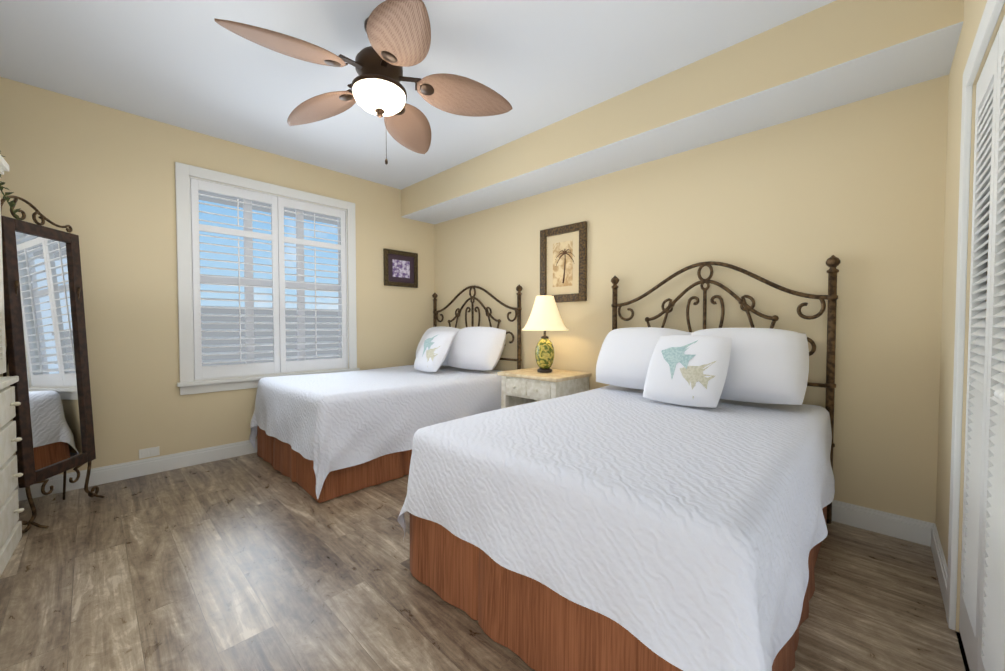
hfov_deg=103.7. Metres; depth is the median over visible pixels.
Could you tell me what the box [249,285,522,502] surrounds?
bed
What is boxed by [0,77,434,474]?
wall
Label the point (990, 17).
trim
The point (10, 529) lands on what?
armoire
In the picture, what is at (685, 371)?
accent pillow
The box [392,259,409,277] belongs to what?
art
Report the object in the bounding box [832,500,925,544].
baseboard
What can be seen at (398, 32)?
ceiling fan
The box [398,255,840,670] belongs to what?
bed
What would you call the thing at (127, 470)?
baseboard
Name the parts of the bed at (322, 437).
headboard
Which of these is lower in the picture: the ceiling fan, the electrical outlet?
the electrical outlet
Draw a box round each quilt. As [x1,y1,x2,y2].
[249,365,500,498]
[398,385,834,670]
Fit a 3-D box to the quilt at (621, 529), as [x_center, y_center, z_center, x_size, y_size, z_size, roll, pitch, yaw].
[0.708,0.701,2.053,1.521,0.567,1.986,1,2,44]
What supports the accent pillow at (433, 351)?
on the bed at (322, 437)
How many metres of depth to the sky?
6.67 m
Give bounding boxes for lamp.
[522,293,567,372]
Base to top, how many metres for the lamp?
0.700 m
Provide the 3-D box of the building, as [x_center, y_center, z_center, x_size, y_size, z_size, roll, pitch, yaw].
[-2.937,-0.065,4.958,0.460,4.200,9.000,1,2,44]
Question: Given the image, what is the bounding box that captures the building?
[198,190,338,365]
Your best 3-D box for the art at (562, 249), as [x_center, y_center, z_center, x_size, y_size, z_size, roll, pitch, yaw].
[0.555,-0.660,3.652,0.220,0.410,0.002,1,2,44]
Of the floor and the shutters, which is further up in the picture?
the shutters
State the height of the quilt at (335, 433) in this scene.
0.650 m
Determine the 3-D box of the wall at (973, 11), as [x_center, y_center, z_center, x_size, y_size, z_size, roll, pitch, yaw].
[1.048,-0.173,0.324,0.600,2.865,4.180,1,2,44]
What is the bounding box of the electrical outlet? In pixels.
[139,446,159,458]
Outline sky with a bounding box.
[199,200,337,308]
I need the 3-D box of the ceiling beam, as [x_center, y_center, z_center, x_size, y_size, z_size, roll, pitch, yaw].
[0.538,-1.526,3.336,4.350,0.320,0.482,1,2,44]
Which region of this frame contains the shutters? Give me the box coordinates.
[190,178,346,378]
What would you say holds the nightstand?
on the floor
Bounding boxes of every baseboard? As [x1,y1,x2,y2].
[14,439,256,500]
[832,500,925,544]
[926,522,947,610]
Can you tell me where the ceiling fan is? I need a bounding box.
[214,0,511,164]
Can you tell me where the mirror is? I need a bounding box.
[1,195,104,532]
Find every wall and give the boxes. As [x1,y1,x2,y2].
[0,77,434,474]
[434,75,948,523]
[936,0,1004,670]
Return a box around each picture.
[383,248,417,287]
[540,221,586,301]
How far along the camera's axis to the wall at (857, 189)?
2.44 m
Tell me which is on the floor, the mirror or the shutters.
the mirror
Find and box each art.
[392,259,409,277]
[553,240,572,286]
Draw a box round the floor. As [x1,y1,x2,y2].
[0,453,968,670]
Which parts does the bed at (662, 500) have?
headboard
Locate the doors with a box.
[959,15,1004,670]
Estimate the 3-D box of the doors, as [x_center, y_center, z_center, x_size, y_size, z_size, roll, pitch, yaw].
[1.210,0.115,0.924,0.067,2.034,1.516,1,2,44]
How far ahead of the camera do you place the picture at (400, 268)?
4.65 m
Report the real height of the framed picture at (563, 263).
0.700 m
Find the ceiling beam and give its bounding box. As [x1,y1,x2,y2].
[401,0,963,223]
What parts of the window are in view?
window trim and sash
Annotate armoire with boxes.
[0,155,23,575]
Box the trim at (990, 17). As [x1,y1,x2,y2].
[946,0,1004,629]
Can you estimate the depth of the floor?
1.73 m
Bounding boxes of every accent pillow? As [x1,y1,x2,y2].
[414,331,454,371]
[643,335,731,407]
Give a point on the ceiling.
(192, 65)
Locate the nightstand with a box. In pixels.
[497,367,591,408]
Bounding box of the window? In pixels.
[175,162,359,394]
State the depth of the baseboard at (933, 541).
1.85 m
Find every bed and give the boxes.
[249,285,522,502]
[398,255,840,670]
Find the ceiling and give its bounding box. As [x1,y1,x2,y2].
[0,0,835,189]
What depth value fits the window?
3.59 m

